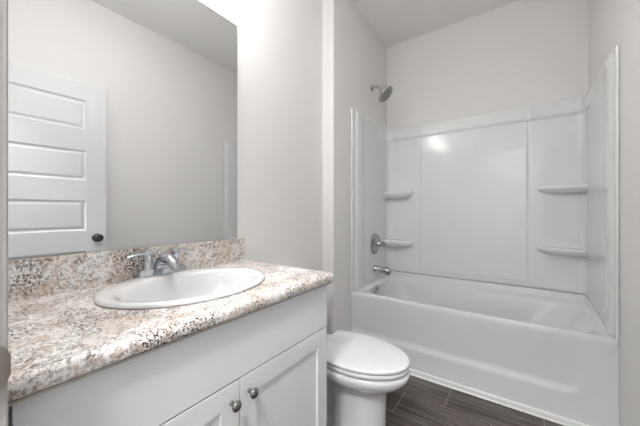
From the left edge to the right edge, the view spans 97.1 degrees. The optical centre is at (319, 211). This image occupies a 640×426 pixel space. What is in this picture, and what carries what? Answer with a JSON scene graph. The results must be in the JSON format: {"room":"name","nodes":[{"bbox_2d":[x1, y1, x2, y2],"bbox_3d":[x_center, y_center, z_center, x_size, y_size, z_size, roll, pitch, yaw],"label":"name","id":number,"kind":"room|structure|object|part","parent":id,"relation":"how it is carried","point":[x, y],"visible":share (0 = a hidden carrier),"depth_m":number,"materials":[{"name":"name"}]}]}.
{"room":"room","nodes":[
{"label":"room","id":0,"kind":"room"},
{"bbox_2d":[11,0,322,271],"bbox_3d":[-0.509,-0.276,1.461,0.100,2.851,1.700,0,0,35],"label":"wall","id":1,"kind":"structure","parent":0,"point":[280,42],"depth_m":1.74,"materials":[{"name":"white paint"}]},
{"bbox_2d":[8,0,236,259],"bbox_3d":[-0.693,-0.417,1.106,0.005,1.108,0.906,0,0,35],"label":"wall mirror","id":2,"kind":"object","parent":1,"relation":"attached to","point":[122,114],"visible":1,"depth_m":1.04,"materials":[{"name":"grey mirror"}]},
{"bbox_2d":[8,238,244,301],"bbox_3d":[-0.676,0.198,1.117,0.019,0.118,0.944,0,0,35],"label":"backsplash","id":3,"kind":"structure","parent":1,"relation":"attached to","point":[28,278],"depth_m":0.96,"materials":[{"name":"stone"}]},
{"bbox_2d":[323,0,386,333],"bbox_3d":[0.313,-0.276,2.551,0.198,2.851,1.030,0,0,35],"label":"wall","id":4,"kind":"structure","parent":0,"point":[354,55],"depth_m":2.17,"materials":[{"name":"white paint"}]},
{"bbox_2d":[371,85,392,102],"bbox_3d":[0.561,-1.086,2.565,0.192,0.179,0.165,0,0,35],"label":"shower fixture","id":5,"kind":"object","parent":4,"relation":"attached to","point":[386,92],"visible":1,"depth_m":2.54,"materials":[{"name":"silver metal"}]},
{"bbox_2d":[350,0,519,46],"bbox_3d":[0.026,-1.731,0.735,4.000,0.060,4.535,0,0,35],"label":"ceiling","id":6,"kind":"structure","parent":0,"point":[393,21],"depth_m":2.41,"materials":[{"name":"white paint"}]},
{"bbox_2d":[386,375,563,425],"bbox_3d":[0.026,1.180,0.735,4.000,0.060,4.535,0,0,35],"label":"floor","id":7,"kind":"structure","parent":0,"point":[421,402],"depth_m":1.63,"materials":[{"name":"brown wood"}]},
{"bbox_2d":[8,285,326,425],"bbox_3d":[-0.444,0.723,0.963,0.574,0.851,0.922,0,0,35],"label":"vanity cabinet","id":8,"kind":"object","parent":7,"relation":"on","point":[267,366],"visible":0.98,"depth_m":0.77,"materials":[{"name":"white paint"}]},
{"bbox_3d":[-0.259,0.673,0.832,0.018,0.753,0.920,0,0,35],"label":"frame","id":9,"kind":"part","parent":8,"relation":"part of","materials":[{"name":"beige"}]},
{"bbox_2d":[8,238,333,406],"bbox_3d":[-0.449,0.219,0.961,0.571,0.160,0.948,0,0,35],"label":"countertop","id":10,"kind":"structure","parent":8,"relation":"on","point":[58,336],"depth_m":0.74,"materials":[{"name":"stone"}]},
{"bbox_2d":[125,247,194,277],"bbox_3d":[-0.588,0.194,1.090,0.139,0.097,0.252,0,0,35],"label":"sink faucet","id":11,"kind":"object","parent":10,"relation":"on","point":[166,263],"visible":1,"depth_m":1.07,"materials":[{"name":"silver metal"}]},
{"bbox_3d":[-0.670,0.159,1.039,0.025,0.017,0.076,0,0,30],"label":"lever","id":12,"kind":"part","parent":11,"relation":"part of","materials":[{"name":"silver metal"}]},
{"bbox_3d":[-0.652,0.184,1.071,0.038,0.077,0.038,0,0,35],"label":"handle","id":13,"kind":"part","parent":11,"relation":"part of","materials":[{"name":"silver metal"}]},
{"bbox_3d":[-0.622,0.229,1.114,0.056,0.026,0.180,0,0,35],"label":"plate","id":14,"kind":"part","parent":11,"relation":"part of","materials":[{"name":"silver metal"}]},
{"bbox_3d":[-0.586,0.194,1.089,0.133,0.069,0.062,0,0,35],"label":"spout","id":15,"kind":"part","parent":11,"relation":"part of","materials":[{"name":"silver metal"}]},
{"bbox_3d":[-0.592,0.184,1.156,0.038,0.077,0.038,0,0,35],"label":"handle","id":16,"kind":"part","parent":11,"relation":"part of","materials":[{"name":"silver metal"}]},
{"bbox_3d":[-0.569,0.159,1.185,0.025,0.017,0.076,0,0,40],"label":"lever","id":17,"kind":"part","parent":11,"relation":"part of","materials":[{"name":"silver metal"}]},
{"bbox_2d":[93,267,264,308],"bbox_3d":[-0.453,0.322,1.000,0.452,0.159,0.552,0,0,35],"label":"sink","id":18,"kind":"object","parent":10,"relation":"in","point":[196,285],"visible":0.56,"depth_m":1.03,"materials":[{"name":"white ceramic"}]},
{"bbox_3d":[-0.369,0.765,0.640,0.019,0.560,0.449,0,0,35],"label":"door","id":19,"kind":"part","parent":8,"relation":"part of","materials":[{"name":"white paint"}]},
{"bbox_3d":[-0.236,0.538,0.786,0.031,0.031,0.031,0,0,35],"label":"knob","id":20,"kind":"part","parent":8,"relation":"part of","materials":[{"name":"silver metal"}]},
{"bbox_3d":[-0.200,0.535,0.838,0.031,0.031,0.031,0,0,35],"label":"knob","id":21,"kind":"part","parent":8,"relation":"part of","materials":[{"name":"silver metal"}]},
{"bbox_3d":[-0.109,0.765,1.012,0.019,0.560,0.452,0,0,35],"label":"door","id":22,"kind":"part","parent":8,"relation":"part of","materials":[{"name":"white paint"}]},
{"bbox_2d":[327,330,409,425],"bbox_3d":[0.102,0.783,1.559,0.774,0.731,0.382,0,0,35],"label":"toilet","id":23,"kind":"object","parent":7,"relation":"on","point":[362,369],"visible":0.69,"depth_m":1.38,"materials":[{"name":"white ceramic"}]},
{"bbox_3d":[0.221,0.754,1.476,0.479,0.019,0.376,0,0,35],"label":"seat","id":24,"kind":"part","parent":23,"relation":"part of","materials":[{"name":"white plastic"}]},
{"bbox_3d":[0.222,0.729,1.475,0.482,0.023,0.380,0,0,35],"label":"lid","id":25,"kind":"part","parent":23,"relation":"part of","materials":[{"name":"white plastic"}]},
{"bbox_3d":[0.213,0.960,1.481,0.502,0.378,0.376,0,0,35],"label":"bowl","id":26,"kind":"part","parent":23,"relation":"part of","materials":[{"name":"white ceramic"}]},
{"bbox_2d":[351,270,618,425],"bbox_3d":[1.094,0.872,2.166,1.522,0.555,0.764,0,0,35],"label":"bathtub","id":27,"kind":"object","parent":7,"relation":"on","point":[551,351],"visible":0.89,"depth_m":1.81,"materials":[{"name":"white plastic"}]},
{"bbox_3d":[0.508,0.688,2.488,0.037,0.084,0.084,0,0,35],"label":"overflow plate","id":28,"kind":"part","parent":27,"relation":"part of","materials":[{"name":"silver metal"}]},
{"bbox_2d":[387,0,587,293],"bbox_3d":[1.302,-0.276,2.549,1.822,2.851,0.100,0,0,35],"label":"wall","id":29,"kind":"structure","parent":0,"point":[521,53],"depth_m":2.38,"materials":[{"name":"white paint"}]},
{"bbox_2d":[351,45,618,340],"bbox_3d":[1.093,-0.095,2.164,1.523,1.480,0.768,0,0,35],"label":"tub surround","id":30,"kind":"object","parent":29,"relation":"attached to","point":[528,196],"visible":0.99,"depth_m":2.31,"materials":[{"name":"white plastic"}]},
{"bbox_3d":[0.464,-0.095,2.567,0.030,1.480,0.707,0,0,35],"label":"panel","id":31,"kind":"part","parent":30,"relation":"part of","materials":[{"name":"white plastic"}]},
{"bbox_2d":[370,233,385,253],"bbox_3d":[0.552,0.295,2.598,0.103,0.194,0.194,0,0,35],"label":"shower valve","id":32,"kind":"object","parent":30,"relation":"attached to","point":[376,242],"visible":1,"depth_m":2.58,"materials":[{"name":"silver metal"}]},
{"bbox_3d":[0.563,0.295,2.590,0.075,0.056,0.056,0,0,35],"label":"handle","id":33,"kind":"part","parent":32,"relation":"part of","materials":[{"name":"silver metal"}]},
{"bbox_2d":[373,265,390,274],"bbox_3d":[0.572,0.532,2.583,0.153,0.076,0.065,0,0,35],"label":"tub spout","id":34,"kind":"object","parent":30,"relation":"attached to","point":[379,269],"visible":1,"depth_m":2.57,"materials":[{"name":"silver metal"}]},
{"bbox_2d":[384,240,412,247],"bbox_3d":[0.769,0.314,2.780,0.262,0.072,0.106,0,0,35],"label":"shelf","id":35,"kind":"object","parent":30,"relation":"attached to","point":[389,243],"depth_m":2.76,"materials":[{"name":"white plastic"}]},
{"bbox_2d":[384,191,412,198],"bbox_3d":[0.769,-0.166,2.780,0.262,0.072,0.106,0,0,35],"label":"shelf","id":36,"kind":"object","parent":30,"relation":"attached to","point":[387,194],"depth_m":2.75,"materials":[{"name":"white plastic"}]},
{"bbox_3d":[1.295,-0.123,2.453,1.523,1.426,0.065,0,0,35],"label":"panel","id":37,"kind":"part","parent":30,"relation":"part of","materials":[{"name":"white plastic"}]},
{"bbox_2d":[537,246,587,257],"bbox_3d":[1.774,0.294,2.078,0.285,0.058,0.106,0,0,35],"label":"shelf","id":38,"kind":"object","parent":30,"relation":"attached to","point":[542,251],"depth_m":2.07,"materials":[{"name":"white plastic"}]},
{"bbox_2d":[537,184,587,193],"bbox_3d":[1.774,-0.166,2.078,0.285,0.058,0.106,0,0,35],"label":"shelf","id":39,"kind":"object","parent":30,"relation":"attached to","point":[541,188],"depth_m":2.06,"materials":[{"name":"white plastic"}]},
{"bbox_3d":[1.687,-0.095,1.712,0.030,1.480,0.707,0,0,35],"label":"panel","id":40,"kind":"part","parent":30,"relation":"part of","materials":[{"name":"white plastic"}]},
{"bbox_2d":[409,368,589,425],"bbox_3d":[0.867,1.131,1.842,1.496,0.036,0.018,0,0,35],"label":"trim","id":41,"kind":"structure","parent":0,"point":[536,412],"depth_m":1.69,"materials":[{"name":"white paint"}]},
{"bbox_2d":[588,0,639,425],"bbox_3d":[1.197,-0.276,0.896,0.100,2.851,2.730,0,0,35],"label":"wall","id":42,"kind":"structure","parent":0,"point":[611,23],"depth_m":1.32,"materials":[{"name":"white paint"}]},
{"bbox_3d":[-0.329,-0.276,0.227,4.000,2.851,0.115,0,0,35],"label":"wall","id":43,"kind":"structure","parent":0,"visible":0},
{"bbox_2d":[0,0,7,425],"bbox_3d":[-0.078,0.049,0.133,0.956,2.203,0.018,0,0,35],"label":"trim","id":44,"kind":"structure","parent":43,"relation":"attached to","point":[3,3],"depth_m":0.37,"materials":[{"name":"grey paint"}]},
{"bbox_2d":[0,345,10,390],"bbox_3d":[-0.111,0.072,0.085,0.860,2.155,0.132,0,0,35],"label":"door knob","id":45,"kind":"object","parent":43,"relation":"attached to","point":[5,357],"depth_m":0.37,"materials":[{"name":"grey metal"}]}
]}

